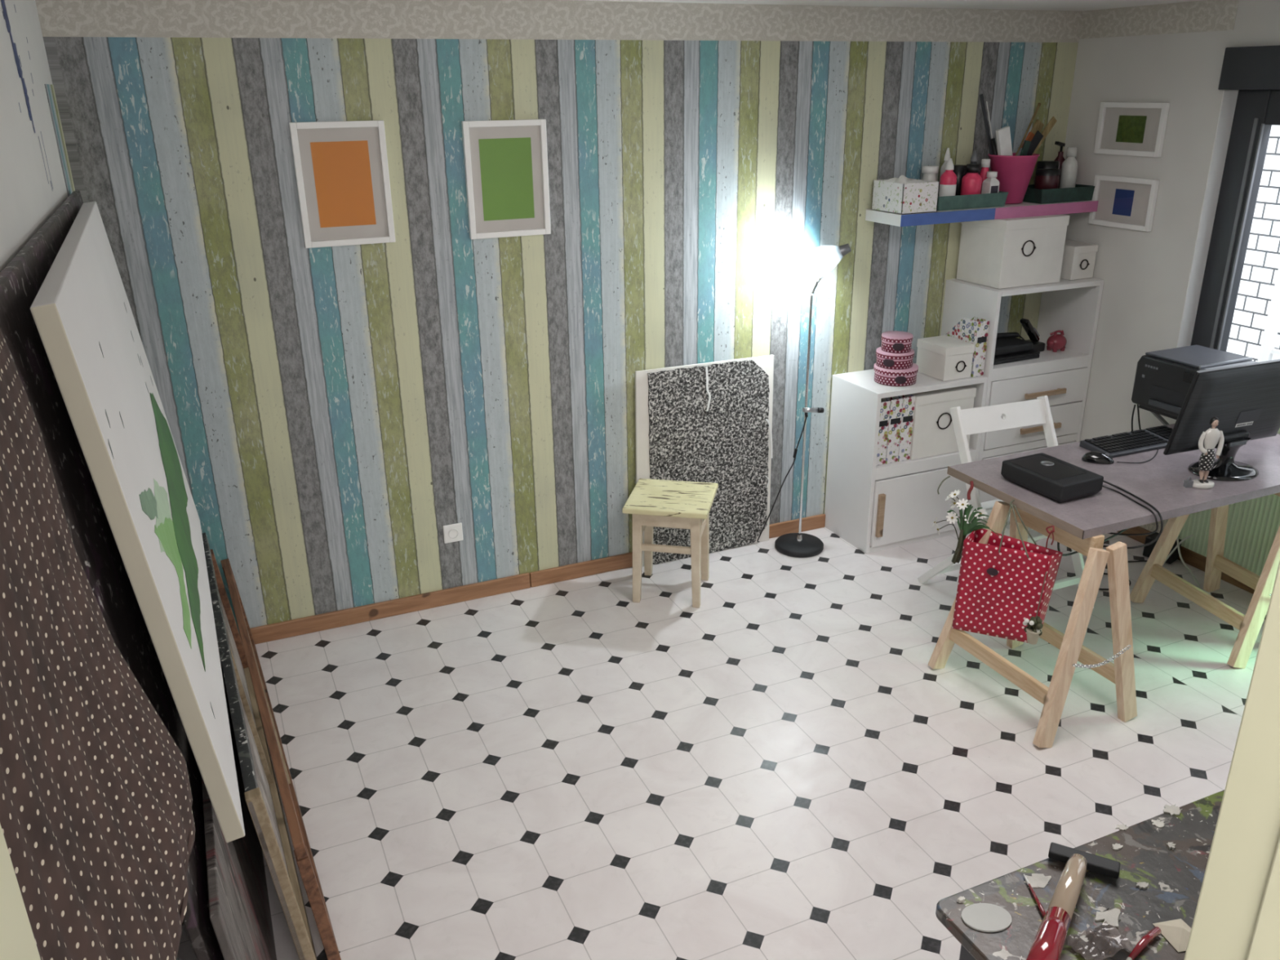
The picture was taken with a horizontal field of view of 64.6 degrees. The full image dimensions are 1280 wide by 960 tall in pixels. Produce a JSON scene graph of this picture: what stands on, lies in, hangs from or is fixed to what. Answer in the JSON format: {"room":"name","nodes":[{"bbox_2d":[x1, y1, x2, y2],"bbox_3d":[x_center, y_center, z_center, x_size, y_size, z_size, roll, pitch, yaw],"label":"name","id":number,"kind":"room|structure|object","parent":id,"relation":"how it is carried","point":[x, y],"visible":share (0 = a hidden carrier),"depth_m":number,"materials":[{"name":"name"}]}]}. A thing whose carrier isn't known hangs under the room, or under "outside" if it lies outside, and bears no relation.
{"room":"art studio","nodes":[
{"label":"art studio","id":0,"kind":"room"},
{"bbox_2d":[0,0,75,272],"bbox_3d":[-1.216,0.159,2.085,0.102,2.385,3.400,-10,23,-22],"label":"painting","id":1,"kind":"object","parent":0,"point":[36,178],"depth_m":2.47,"materials":[{"name":"white paint"}]},
{"bbox_2d":[43,36,1078,634],"bbox_3d":[0.092,-0.757,4.402,4.510,2.385,0.100,-10,23,-22],"label":"wall","id":2,"kind":"structure","parent":0,"point":[329,411],"depth_m":4.08,"materials":[{"name":"multicoloured wood"}]},
{"bbox_2d":[288,120,395,248],"bbox_3d":[-1.070,-1.068,3.661,0.325,0.430,0.022,-10,23,-22],"label":"picture frame","id":3,"kind":"object","parent":2,"relation":"attached to","point":[341,168],"visible":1,"depth_m":3.66,"materials":[{"name":"white paint"}]},
{"bbox_2d":[310,140,376,227],"bbox_3d":[-1.072,-1.070,3.665,0.200,0.295,0.001,-10,23,-22],"label":"art","id":4,"kind":"object","parent":3,"relation":"attached to","point":[343,173],"depth_m":3.66,"materials":[{"name":"orange paper"}]},
{"bbox_2d":[443,522,463,543],"bbox_3d":[-0.792,0.226,4.292,0.082,0.082,0.013,-10,23,-22],"label":"power socket","id":5,"kind":"object","parent":2,"relation":"attached to","point":[452,532],"visible":1,"depth_m":4.29,"materials":[{"name":"white plastic"}]},
{"bbox_2d":[461,119,551,239],"bbox_3d":[-0.509,-1.155,3.893,0.325,0.430,0.022,-10,23,-22],"label":"picture frame","id":6,"kind":"object","parent":2,"relation":"attached to","point":[506,161],"visible":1,"depth_m":3.89,"materials":[{"name":"white paint"}]},
{"bbox_2d":[478,137,534,221],"bbox_3d":[-0.511,-1.157,3.897,0.205,0.300,0.001,-10,23,-22],"label":"art","id":7,"kind":"object","parent":6,"relation":"attached to","point":[506,166],"depth_m":3.90,"materials":[{"name":"green paper"}]},
{"bbox_2d":[239,513,825,644],"bbox_3d":[-0.337,0.420,4.581,2.770,0.072,0.016,-10,23,-22],"label":"baseboard","id":8,"kind":"structure","parent":2,"relation":"attached to","point":[276,631],"depth_m":4.39,"materials":[{"name":"brown wood"}]},
{"bbox_2d":[35,0,1082,42],"bbox_3d":[0.099,-1.789,3.952,4.310,0.135,0.002,-10,23,-22],"label":"trim","id":9,"kind":"structure","parent":2,"relation":"attached to","point":[520,20],"depth_m":3.75,"materials":[{"name":"paper"}]},
{"bbox_2d":[865,200,1098,226],"bbox_3d":[1.605,-1.256,4.716,1.148,0.050,0.260,-10,23,-22],"label":"wall shelf","id":10,"kind":"object","parent":2,"relation":"attached to","point":[1024,209],"visible":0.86,"depth_m":4.57,"materials":[{"name":"white laminate"}]},
{"bbox_2d":[871,175,939,214],"bbox_3d":[1.176,-1.274,4.490,0.190,0.156,0.215,-10,23,-22],"label":"box","id":11,"kind":"object","parent":10,"relation":"on","point":[902,195],"visible":1,"depth_m":4.42,"materials":[{"name":"cardboard"}]},
{"bbox_2d":[921,165,938,181],"bbox_3d":[1.311,-1.334,4.601,0.072,0.175,0.072,-10,23,-22],"label":"paint jar","id":12,"kind":"object","parent":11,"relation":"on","point":[930,172],"visible":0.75,"depth_m":4.56,"materials":[{"name":"plastic"}]},
{"bbox_2d":[937,191,1008,210],"bbox_3d":[1.462,-1.285,4.641,0.396,0.061,0.201,-10,23,-22],"label":"paint tray","id":13,"kind":"object","parent":10,"relation":"on","point":[997,199],"visible":0.56,"depth_m":4.55,"materials":[{"name":"green plastic"}]},
{"bbox_2d":[938,158,956,196],"bbox_3d":[1.388,-1.338,4.560,0.073,0.210,0.073,-10,23,-22],"label":"glue bottle","id":14,"kind":"object","parent":13,"relation":"in","point":[948,183],"visible":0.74,"depth_m":4.53,"materials":[{"name":"pink paint"}]},
{"bbox_2d":[952,164,966,195],"bbox_3d":[1.464,-1.362,4.671,0.074,0.172,0.074,-10,23,-22],"label":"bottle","id":15,"kind":"object","parent":13,"relation":"in","point":[959,170],"visible":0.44,"depth_m":4.62,"materials":[{"name":"black plastic"}]},
{"bbox_2d":[960,164,982,195],"bbox_3d":[1.506,-1.340,4.603,0.088,0.180,0.088,-10,23,-22],"label":"paint bottle","id":16,"kind":"object","parent":13,"relation":"in","point":[971,182],"visible":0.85,"depth_m":4.57,"materials":[{"name":"pink plastic"}]},
{"bbox_2d":[979,159,990,194],"bbox_3d":[1.594,-1.384,4.692,0.044,0.195,0.044,-10,23,-22],"label":"bottle","id":17,"kind":"object","parent":13,"relation":"in","point":[985,163],"visible":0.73,"depth_m":4.66,"materials":[{"name":"pink paint"}]},
{"bbox_2d":[981,171,999,194],"bbox_3d":[1.604,-1.335,4.633,0.052,0.145,0.054,-10,23,-22],"label":"bottle","id":18,"kind":"object","parent":13,"relation":"in","point":[991,184],"visible":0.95,"depth_m":4.61,"materials":[{"name":"plastic"}]},
{"bbox_2d":[987,152,1039,204],"bbox_3d":[1.729,-1.405,4.719,0.226,0.215,0.226,-10,23,-22],"label":"bucket","id":19,"kind":"object","parent":10,"relation":"on","point":[1015,172],"visible":0.77,"depth_m":4.64,"materials":[{"name":"pink plastic"}]},
{"bbox_2d":[979,93,993,155],"bbox_3d":[1.610,-1.564,4.667,0.132,0.404,0.012,0,21,1],"label":"stick","id":20,"kind":"object","parent":19,"relation":"in","point":[982,101],"visible":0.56,"depth_m":4.64,"materials":[{"name":"grey plastic"}]},
{"bbox_2d":[995,126,1013,155],"bbox_3d":[1.677,-1.478,4.643,0.135,0.272,0.025,-10,23,-22],"label":"paint tube","id":21,"kind":"object","parent":19,"relation":"in","point":[1004,147],"visible":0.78,"depth_m":4.60,"materials":[{"name":"plastic"}]},
{"bbox_2d":[1016,120,1044,155],"bbox_3d":[1.813,-1.566,4.726,0.151,0.218,0.026,-10,23,-22],"label":"brush","id":22,"kind":"object","parent":19,"relation":"in","point":[1038,126],"visible":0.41,"depth_m":4.71,"materials":[{"name":"brown wood"}]},
{"bbox_2d":[1026,130,1043,155],"bbox_3d":[1.778,-1.481,4.678,0.176,0.251,0.026,-6,22,-14],"label":"knife","id":23,"kind":"object","parent":19,"relation":"in","point":[1038,136],"visible":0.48,"depth_m":4.66,"materials":[{"name":"black plastic"}]},
{"bbox_2d":[1031,116,1057,155],"bbox_3d":[1.824,-1.523,4.707,0.251,0.310,0.011,-10,23,-22],"label":"wooden spatula","id":24,"kind":"object","parent":19,"relation":"in","point":[1052,122],"visible":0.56,"depth_m":4.70,"materials":[{"name":"brown wood"}]},
{"bbox_2d":[1022,184,1094,204],"bbox_3d":[1.968,-1.371,4.839,0.336,0.065,0.216,-10,23,-22],"label":"paint tray","id":25,"kind":"object","parent":10,"relation":"on","point":[1081,192],"visible":0.64,"depth_m":4.75,"materials":[{"name":"green plastic"}]},
{"bbox_2d":[1034,168,1060,189],"bbox_3d":[1.918,-1.392,4.778,0.108,0.140,0.108,-10,23,-22],"label":"paint jar","id":26,"kind":"object","parent":25,"relation":"in","point":[1045,179],"visible":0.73,"depth_m":4.73,"materials":[{"name":"black glass"}]},
{"bbox_2d":[1036,160,1058,168],"bbox_3d":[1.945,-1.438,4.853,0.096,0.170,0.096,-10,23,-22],"label":"lid","id":27,"kind":"object","parent":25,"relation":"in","point":[1041,164],"visible":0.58,"depth_m":4.79,"materials":[{"name":"black plastic"}]},
{"bbox_2d":[1053,141,1065,188],"bbox_3d":[2.010,-1.497,4.881,0.074,0.259,0.052,-10,23,-22],"label":"pump dispenser","id":28,"kind":"object","parent":25,"relation":"on","point":[1060,158],"visible":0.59,"depth_m":4.85,"materials":[{"name":"black plastic"}]},
{"bbox_2d":[1058,146,1078,188],"bbox_3d":[2.036,-1.455,4.804,0.072,0.235,0.072,-10,23,-22],"label":"lotion bottle","id":29,"kind":"object","parent":25,"relation":"in","point":[1069,167],"visible":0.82,"depth_m":4.77,"materials":[{"name":"plastic"}]},
{"bbox_2d":[177,527,1267,959],"bbox_3d":[0.999,1.474,2.056,5.600,0.100,6.300,-10,23,-22],"label":"floor","id":30,"kind":"structure","parent":0,"point":[778,766],"depth_m":3.37,"materials":[{"name":"tile"}]},
{"bbox_2d":[0,190,224,959],"bbox_3d":[-1.254,0.261,2.633,0.189,1.798,2.100,-10,23,-22],"label":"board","id":31,"kind":"object","parent":30,"relation":"on","point":[97,551],"visible":0.41,"depth_m":1.87,"materials":[{"name":"black wood"}]},
{"bbox_2d":[0,327,195,959],"bbox_3d":[-0.621,0.565,1.234,0.118,1.430,1.001,-10,23,-22],"label":"cloth","id":32,"kind":"object","parent":31,"relation":"hanging from","point":[97,820],"visible":0.95,"depth_m":1.26,"materials":[{"name":"brown fabric"}]},
{"bbox_2d":[30,201,244,842],"bbox_3d":[-1.232,-0.062,2.531,0.160,1.082,1.754,-10,23,-23],"label":"canvas","id":33,"kind":"object","parent":31,"relation":"attached to","point":[82,313],"visible":1,"depth_m":1.99,"materials":[{"name":"white fabric"}]},
{"bbox_2d":[201,651,276,959],"bbox_3d":[-1.053,0.853,2.632,0.077,0.688,1.550,-10,23,-22],"label":"canvas","id":34,"kind":"object","parent":30,"relation":"on","point":[240,914],"visible":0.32,"depth_m":2.19},
{"bbox_2d":[201,532,316,959],"bbox_3d":[-1.193,0.726,3.090,0.098,0.600,1.630,-11,23,-24],"label":"canvas","id":35,"kind":"object","parent":30,"relation":"on","point":[262,797],"visible":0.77,"depth_m":2.82,"materials":[{"name":"brown wood"}]},
{"bbox_2d":[220,558,341,959],"bbox_3d":[-1.192,0.771,3.251,0.072,0.400,1.775,-11,23,-24],"label":"frame","id":36,"kind":"object","parent":30,"relation":"on","point":[303,852],"visible":1,"depth_m":2.79,"materials":[{"name":"brown wood"}]},
{"bbox_2d":[622,478,718,608],"bbox_3d":[0.138,0.276,4.410,0.356,0.452,0.356,4,22,11],"label":"wooden stool","id":37,"kind":"object","parent":30,"relation":"on","point":[651,503],"visible":1,"depth_m":4.29,"materials":[{"name":"yellow paint"}]},
{"bbox_2d":[635,355,773,566],"bbox_3d":[0.303,-0.087,4.671,0.703,0.934,0.012,-10,23,-22],"label":"board","id":38,"kind":"object","parent":30,"relation":"on","point":[766,363],"visible":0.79,"depth_m":4.52,"materials":[{"name":"white cardboard"}]},
{"bbox_2d":[647,360,772,564],"bbox_3d":[0.333,-0.083,4.670,0.639,0.926,0.016,-10,23,-22],"label":"canvas","id":39,"kind":"object","parent":38,"relation":"attached to","point":[710,423],"visible":0.91,"depth_m":4.64,"materials":[{"name":"fabric"}]},
{"bbox_2d":[756,243,851,557],"bbox_3d":[0.742,-0.354,4.643,0.238,1.443,0.300,-18,27,-38],"label":"floor lamp","id":40,"kind":"object","parent":30,"relation":"on","point":[824,259],"visible":1,"depth_m":4.67,"materials":[{"name":"black metal"}]},
{"bbox_2d":[824,363,987,553],"bbox_3d":[1.288,-0.119,4.922,0.625,0.790,0.392,-10,23,-22],"label":"storage cabinet","id":41,"kind":"object","parent":30,"relation":"on","point":[872,507],"visible":0.73,"depth_m":4.80,"materials":[{"name":"white laminate"}]},
{"bbox_2d":[875,398,890,465],"bbox_3d":[1.059,-0.252,4.747,0.066,0.305,0.252,-10,23,-22],"label":"magazine file","id":42,"kind":"object","parent":41,"relation":"in","point":[885,403],"visible":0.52,"depth_m":4.64,"materials":[{"name":"multicoloured cardboard"}]},
{"bbox_2d":[884,395,902,463],"bbox_3d":[1.123,-0.264,4.773,0.066,0.308,0.252,-10,23,-22],"label":"magazine file","id":43,"kind":"object","parent":41,"relation":"in","point":[896,402],"visible":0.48,"depth_m":4.67,"materials":[{"name":"multicoloured cardboard"}]},
{"bbox_2d":[873,362,918,386],"bbox_3d":[1.186,-0.496,4.698,0.201,0.074,0.201,-10,23,-22],"label":"round box","id":44,"kind":"object","parent":41,"relation":"on","point":[904,377],"visible":0.73,"depth_m":4.62,"materials":[{"name":"pink cardboard"}]},
{"bbox_2d":[875,346,914,369],"bbox_3d":[1.176,-0.565,4.673,0.172,0.071,0.172,-10,23,-22],"label":"round box","id":45,"kind":"object","parent":44,"relation":"on","point":[886,360],"visible":0.77,"depth_m":4.61,"materials":[{"name":"pink cardboard"}]},
{"bbox_2d":[880,330,912,353],"bbox_3d":[1.179,-0.633,4.647,0.141,0.072,0.143,-10,23,-22],"label":"round box","id":46,"kind":"object","parent":45,"relation":"on","point":[893,341],"visible":1,"depth_m":4.60,"materials":[{"name":"pink cardboard"}]},
{"bbox_2d":[897,394,915,462],"bbox_3d":[1.186,-0.276,4.798,0.066,0.310,0.252,-10,23,-22],"label":"magazine file","id":47,"kind":"object","parent":41,"relation":"in","point":[908,400],"visible":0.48,"depth_m":4.69,"materials":[{"name":"multicoloured cardboard"}]},
{"bbox_2d":[910,385,976,459],"bbox_3d":[1.369,-0.311,4.885,0.345,0.308,0.304,-10,23,-22],"label":"storage box","id":48,"kind":"object","parent":41,"relation":"in","point":[933,433],"visible":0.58,"depth_m":4.74,"materials":[{"name":"white cardboard"}]},
{"bbox_2d":[915,335,974,381],"bbox_3d":[1.436,-0.575,4.775,0.165,0.158,0.214,-10,23,-22],"label":"storage box","id":49,"kind":"object","parent":41,"relation":"on","point":[942,357],"visible":0.99,"depth_m":4.71,"materials":[{"name":"white cardboard"}]},
{"bbox_2d":[945,316,989,377],"bbox_3d":[1.538,-0.650,4.822,0.066,0.262,0.252,-10,23,-22],"label":"magazine file","id":50,"kind":"object","parent":41,"relation":"on","point":[975,331],"visible":0.57,"depth_m":4.73,"materials":[{"name":"multicoloured cardboard"}]},
{"bbox_2d":[917,395,1093,608],"bbox_3d":[1.568,0.114,4.217,0.542,0.880,0.601,-10,23,-22],"label":"folding chair","id":51,"kind":"object","parent":30,"relation":"on","point":[966,422],"visible":0.34,"depth_m":4.18,"materials":[{"name":"white paint"}]},
{"bbox_2d":[940,277,1103,502],"bbox_3d":[1.871,-0.405,5.086,0.649,1.190,0.396,-10,23,-22],"label":"storage cabinet","id":52,"kind":"object","parent":30,"relation":"on","point":[1072,307],"visible":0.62,"depth_m":4.93,"materials":[{"name":"white laminate"}]},
{"bbox_2d":[956,214,1069,288],"bbox_3d":[1.763,-1.100,4.805,0.375,0.308,0.304,-10,23,-22],"label":"storage box","id":53,"kind":"object","parent":52,"relation":"on","point":[1012,252],"visible":0.78,"depth_m":4.69,"materials":[{"name":"white cardboard"}]},
{"bbox_2d":[993,350,1039,364],"bbox_3d":[1.757,-0.619,4.962,0.310,0.030,0.230,-10,23,-23],"label":"laptop","id":54,"kind":"object","parent":52,"relation":"on","point":[1032,354],"visible":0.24,"depth_m":4.87,"materials":[{"name":"black plastic"}]},
{"bbox_2d":[994,337,1033,355],"bbox_3d":[1.739,-0.656,4.951,0.300,0.045,0.200,-10,23,-23],"label":"case","id":55,"kind":"object","parent":54,"relation":"on","point":[1004,346],"visible":0.41,"depth_m":4.89,"materials":[{"name":"black plastic"}]},
{"bbox_2d":[1019,318,1044,351],"bbox_3d":[1.939,-0.723,5.030,0.129,0.169,0.100,-12,24,-27],"label":"cordless phone","id":56,"kind":"object","parent":52,"relation":"in","point":[1031,331],"visible":0.79,"depth_m":5.01,"materials":[{"name":"black plastic"}]},
{"bbox_2d":[1046,329,1066,352],"bbox_3d":[2.073,-0.695,5.047,0.116,0.102,0.086,-10,23,-22],"label":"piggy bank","id":57,"kind":"object","parent":52,"relation":"in","point":[1055,342],"visible":1,"depth_m":5.02,"materials":[{"name":"red ceramic"}]},
{"bbox_2d":[1060,240,1098,279],"bbox_3d":[2.087,-1.072,4.928,0.150,0.158,0.204,-10,23,-22],"label":"storage box","id":58,"kind":"object","parent":52,"relation":"on","point":[1078,257],"visible":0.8,"depth_m":4.85,"materials":[{"name":"white cardboard"}]},
{"bbox_2d":[928,501,1137,747],"bbox_3d":[1.414,0.456,3.580,0.446,0.694,0.582,-10,23,-22],"label":"trestle","id":59,"kind":"object","parent":30,"relation":"on","point":[1072,650],"visible":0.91,"depth_m":3.40,"materials":[{"name":"brown wood"}]},
{"bbox_2d":[935,789,1224,959],"bbox_3d":[1.045,1.091,1.854,0.950,0.759,0.500,-10,23,-22],"label":"work table","id":60,"kind":"object","parent":30,"relation":"on","point":[1175,877],"visible":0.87,"depth_m":1.77,"materials":[{"name":"paint"}]},
{"bbox_2d":[961,902,1011,932],"bbox_3d":[0.588,0.741,1.717,0.082,0.003,0.065,-10,23,-22],"label":"lid","id":61,"kind":"object","parent":60,"relation":"on","point":[983,917],"visible":1,"depth_m":1.72,"materials":[{"name":"grey plastic"}]},
{"bbox_2d":[956,804,1182,941],"bbox_3d":[0.835,0.705,1.800,0.557,0.006,0.176,-11,24,-25],"label":"paint","id":62,"kind":"object","parent":60,"relation":"on","point":[1036,880],"visible":0.91,"depth_m":1.79,"materials":[{"name":"white paint"}]},
{"bbox_2d":[1026,842,1120,959],"bbox_3d":[0.715,0.711,1.663,0.118,0.082,0.388,10,24,26],"label":"scraper","id":63,"kind":"object","parent":60,"relation":"on","point":[1048,943],"visible":1,"depth_m":1.69,"materials":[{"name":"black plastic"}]},
{"bbox_2d":[1066,920,1133,959],"bbox_3d":[0.751,0.755,1.652,0.090,0.020,0.060,-10,23,-22],"label":"plastic wrap","id":64,"kind":"object","parent":60,"relation":"on","point":[1104,940],"visible":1,"depth_m":1.65,"materials":[{"name":"grey"}]},
{"bbox_2d":[1125,926,1161,959],"bbox_3d":[0.815,0.758,1.649,0.109,0.014,0.015,-16,26,-34],"label":"paintbrush","id":65,"kind":"object","parent":60,"relation":"on","point":[1144,940],"visible":1,"depth_m":1.65,"materials":[{"name":"red"}]},
{"bbox_2d":[1152,918,1191,951],"bbox_3d":[0.896,0.748,1.674,0.059,0.013,0.065,-5,22,-11],"label":"folded card","id":66,"kind":"object","parent":60,"relation":"on","point":[1176,931],"visible":0.64,"depth_m":1.67,"materials":[{"name":"beige paper"}]},
{"bbox_2d":[1142,532,1182,564],"bbox_3d":[2.426,0.315,4.705,0.090,0.100,0.130,-18,27,-37],"label":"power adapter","id":67,"kind":"object","parent":30,"relation":"on","point":[1148,549],"visible":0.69,"depth_m":4.69,"materials":[{"name":"black plastic"}]},
{"bbox_2d":[1162,534,1199,588],"bbox_3d":[2.393,0.349,4.492,0.168,0.204,0.238,-10,23,-22],"label":"cable","id":68,"kind":"object","parent":30,"relation":"on","point":[1191,535],"visible":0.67,"depth_m":4.53,"materials":[{"name":"plastic"}]},
{"bbox_2d":[1129,492,1279,668],"bbox_3d":[2.376,0.277,4.010,0.446,0.694,0.582,-6,22,-14],"label":"trestle","id":69,"kind":"object","parent":30,"relation":"on","point":[1249,625],"visible":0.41,"depth_m":4.16,"materials":[{"name":"brown wood"}]},
{"bbox_2d":[946,423,1279,539],"bbox_3d":[1.975,-0.044,3.848,1.462,0.032,0.665,-10,23,-22],"label":"desk","id":70,"kind":"object","parent":69,"relation":"on","point":[1158,482],"visible":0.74,"depth_m":3.63,"materials":[{"name":"grey wood"}]},
{"bbox_2d":[931,480,999,564],"bbox_3d":[1.204,0.170,3.726,0.102,0.320,0.322,-10,23,-22],"label":"bunch","id":71,"kind":"object","parent":70,"relation":"hanging from","point":[965,528],"visible":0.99,"depth_m":3.71,"materials":[{"name":"white plant"}]},
{"bbox_2d":[1000,453,1103,502],"bbox_3d":[1.486,-0.012,3.632,0.232,0.079,0.285,-11,23,-24],"label":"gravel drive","id":72,"kind":"object","parent":70,"relation":"on","point":[1058,480],"visible":1,"depth_m":3.56,"materials":[{"name":"black plastic"}]},
{"bbox_2d":[1081,451,1114,464],"bbox_3d":[1.755,-0.089,3.876,0.116,0.037,0.062,6,22,17],"label":"computer mouse","id":73,"kind":"object","parent":70,"relation":"on","point":[1095,457],"visible":1,"depth_m":3.86,"materials":[{"name":"black plastic"}]},
{"bbox_2d":[1079,425,1172,457],"bbox_3d":[1.994,-0.156,4.051,0.460,0.029,0.155,-9,23,-21],"label":"keyboard","id":74,"kind":"object","parent":70,"relation":"on","point":[1139,441],"visible":0.9,"depth_m":4.02,"materials":[{"name":"grey plastic"}]},
{"bbox_2d":[1102,485,1158,535],"bbox_3d":[1.675,0.102,3.523,0.257,0.136,0.183,12,25,31],"label":"cable","id":75,"kind":"object","parent":70,"relation":"on","point":[1104,486],"visible":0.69,"depth_m":3.45,"materials":[{"name":"black rubber"}]},
{"bbox_2d":[1102,480,1163,548],"bbox_3d":[1.676,0.112,3.531,0.177,0.183,0.304,1,21,5],"label":"cable","id":76,"kind":"object","parent":70,"relation":"on","point":[1104,481],"visible":0.76,"depth_m":3.43,"materials":[{"name":"black rubber"}]},
{"bbox_2d":[1192,417,1224,488],"bbox_3d":[2.015,-0.099,3.586,0.091,0.260,0.060,-2,21,-3],"label":"figurine","id":77,"kind":"object","parent":70,"relation":"on","point":[1211,437],"visible":1,"depth_m":3.57,"materials":[{"name":"ceramic"}]},
{"bbox_2d":[1163,359,1279,481],"bbox_3d":[2.182,-0.230,3.701,0.558,0.418,0.208,-9,23,-20],"label":"monitor","id":78,"kind":"object","parent":70,"relation":"on","point":[1245,398],"visible":0.89,"depth_m":3.65,"materials":[{"name":"black plastic"}]},
{"bbox_3d":[1.306,0.083,3.556,0.018,0.028,0.006,-10,23,-22],"label":"hook","id":79,"kind":"object","parent":70,"relation":"attached to","visible":0},
{"bbox_2d":[951,503,1062,643],"bbox_3d":[1.305,0.340,3.599,0.104,0.512,0.326,-20,28,-40],"label":"gift bag","id":80,"kind":"object","parent":79,"relation":"hanging from","point":[1000,584],"visible":0.97,"depth_m":3.59,"materials":[{"name":"red paper"}]},
{"bbox_2d":[1022,571,1047,644],"bbox_3d":[1.354,0.442,3.461,0.073,0.260,0.061,-10,23,-22],"label":"flower pot","id":81,"kind":"object","parent":80,"relation":"hanging from","point":[1033,629],"visible":1,"depth_m":3.48,"materials":[{"name":"beige ceramic"}]},
{"bbox_2d":[566,0,1204,11],"bbox_3d":[0.969,-0.842,1.157,5.600,0.100,6.300,-10,23,-22],"label":"ceiling","id":82,"kind":"structure","parent":0,"point":[1033,5],"depth_m":4.16,"materials":[{"name":"paint"}]},
{"bbox_2d":[1062,0,1279,533],"bbox_3d":[2.839,-0.536,3.739,0.150,2.385,3.400,-10,23,-22],"label":"wall","id":83,"kind":"structure","parent":0,"point":[1145,275],"depth_m":4.59,"materials":[{"name":"white paint"}]},
{"bbox_2d":[1088,174,1159,231],"bbox_3d":[2.231,-1.283,4.681,0.022,0.225,0.345,-10,23,-22],"label":"picture frame","id":84,"kind":"object","parent":83,"relation":"attached to","point":[1124,202],"visible":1,"depth_m":4.67,"materials":[{"name":"white paint"}]},
{"bbox_2d":[1111,188,1134,216],"bbox_3d":[2.235,-1.283,4.683,0.001,0.115,0.105,-10,23,-22],"label":"art","id":85,"kind":"object","parent":84,"relation":"attached to","point":[1122,199],"depth_m":4.68,"materials":[{"name":"blue paper"}]},
{"bbox_2d":[1093,102,1169,157],"bbox_3d":[2.219,-1.587,4.583,0.022,0.225,0.360,-10,23,-22],"label":"picture frame","id":86,"kind":"object","parent":83,"relation":"attached to","point":[1128,129],"visible":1,"depth_m":4.58,"materials":[{"name":"white paint"}]},
{"bbox_2d":[1115,115,1146,143],"bbox_3d":[2.223,-1.588,4.584,0.001,0.115,0.150,-10,23,-22],"label":"art","id":87,"kind":"object","parent":86,"relation":"attached to","point":[1130,129],"depth_m":4.58,"materials":[{"name":"green paper"}]},
{"bbox_2d":[1138,404,1177,425],"bbox_3d":[2.395,-0.169,4.348,0.318,0.268,0.380,-10,23,-22],"label":"shelf","id":88,"kind":"object","parent":83,"relation":"attached to","point":[1157,414],"visible":0.17,"depth_m":4.37,"materials":[{"name":"black plastic"}]},
{"bbox_2d":[1131,344,1257,417],"bbox_3d":[2.372,-0.400,4.254,0.347,0.229,0.430,-10,23,-22],"label":"printer","id":89,"kind":"object","parent":88,"relation":"on","point":[1163,379],"visible":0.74,"depth_m":4.25,"materials":[{"name":"black plastic"}]},
{"bbox_2d":[1148,398,1181,413],"bbox_3d":[2.228,-0.291,4.204,0.012,0.025,0.270,-10,23,-22],"label":"tray","id":90,"kind":"object","parent":89,"relation":"on","point":[1167,406],"depth_m":4.25,"materials":[{"name":"grey plastic"}]},
{"bbox_2d":[1079,0,1239,39],"bbox_3d":[2.231,-2.003,4.408,0.002,0.120,0.804,-10,23,-22],"label":"trim","id":91,"kind":"structure","parent":83,"relation":"attached to","point":[1206,15],"depth_m":4.37,"materials":[{"name":"paper"}]},
{"bbox_2d":[1117,526,1254,593],"bbox_3d":[2.550,0.371,4.609,0.014,0.072,1.530,-10,23,-22],"label":"baseboard","id":92,"kind":"structure","parent":83,"relation":"attached to","point":[1194,559],"depth_m":4.64,"materials":[{"name":"brown wood"}]},
{"bbox_2d":[1176,45,1279,351],"bbox_3d":[2.854,-0.770,3.548,0.170,1.440,1.974,-10,23,-22],"label":"window","id":93,"kind":"structure","parent":83,"relation":"in","point":[1254,71],"depth_m":4.28,"materials":[{"name":"grey plastic"}]},
{"bbox_2d":[1177,428,1279,576],"bbox_3d":[2.663,0.121,4.228,0.012,0.670,0.850,-10,23,-22],"label":"trim","id":94,"kind":"structure","parent":83,"relation":"attached to","point":[1253,524],"depth_m":4.38,"materials":[{"name":"green wood"}]},
{"bbox_3d":[1.534,0.384,1.413,4.560,2.385,0.120,-10,23,-22],"label":"wall","id":95,"kind":"structure","parent":0,"visible":0},
{"bbox_2d":[0,823,40,959],"bbox_3d":[-0.322,0.714,0.661,0.045,2.360,0.142,-10,23,-22],"label":"trim","id":96,"kind":"structure","parent":95,"relation":"attached to","point":[17,940],"depth_m":0.53,"materials":[{"name":"beige paint"}]},
{"bbox_2d":[1183,560,1279,959],"bbox_3d":[0.639,0.549,1.053,0.050,2.360,0.142,-10,23,-22],"label":"trim","id":97,"kind":"structure","parent":95,"relation":"attached to","point":[1237,917],"depth_m":1.00,"materials":[{"name":"beige paint"}]},
{"label":"outside","id":98,"kind":"structure","parent":0,"visible":0},
{"bbox_3d":[3.726,1.194,4.234,1.300,0.020,7.600,-10,23,-22],"label":"ground","id":99,"kind":"structure","parent":98,"visible":0},
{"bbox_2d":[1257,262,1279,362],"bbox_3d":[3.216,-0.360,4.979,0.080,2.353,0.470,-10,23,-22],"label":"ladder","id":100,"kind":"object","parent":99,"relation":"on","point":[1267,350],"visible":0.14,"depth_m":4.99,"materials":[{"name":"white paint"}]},
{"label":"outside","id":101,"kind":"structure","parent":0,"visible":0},
{"bbox_2d":[1226,124,1279,361],"bbox_3d":[4.348,-0.323,3.949,0.100,3.000,7.600,-10,23,-22],"label":"wall","id":102,"kind":"structure","parent":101,"point":[1262,259],"depth_m":5.63,"materials":[{"name":"white brick"}]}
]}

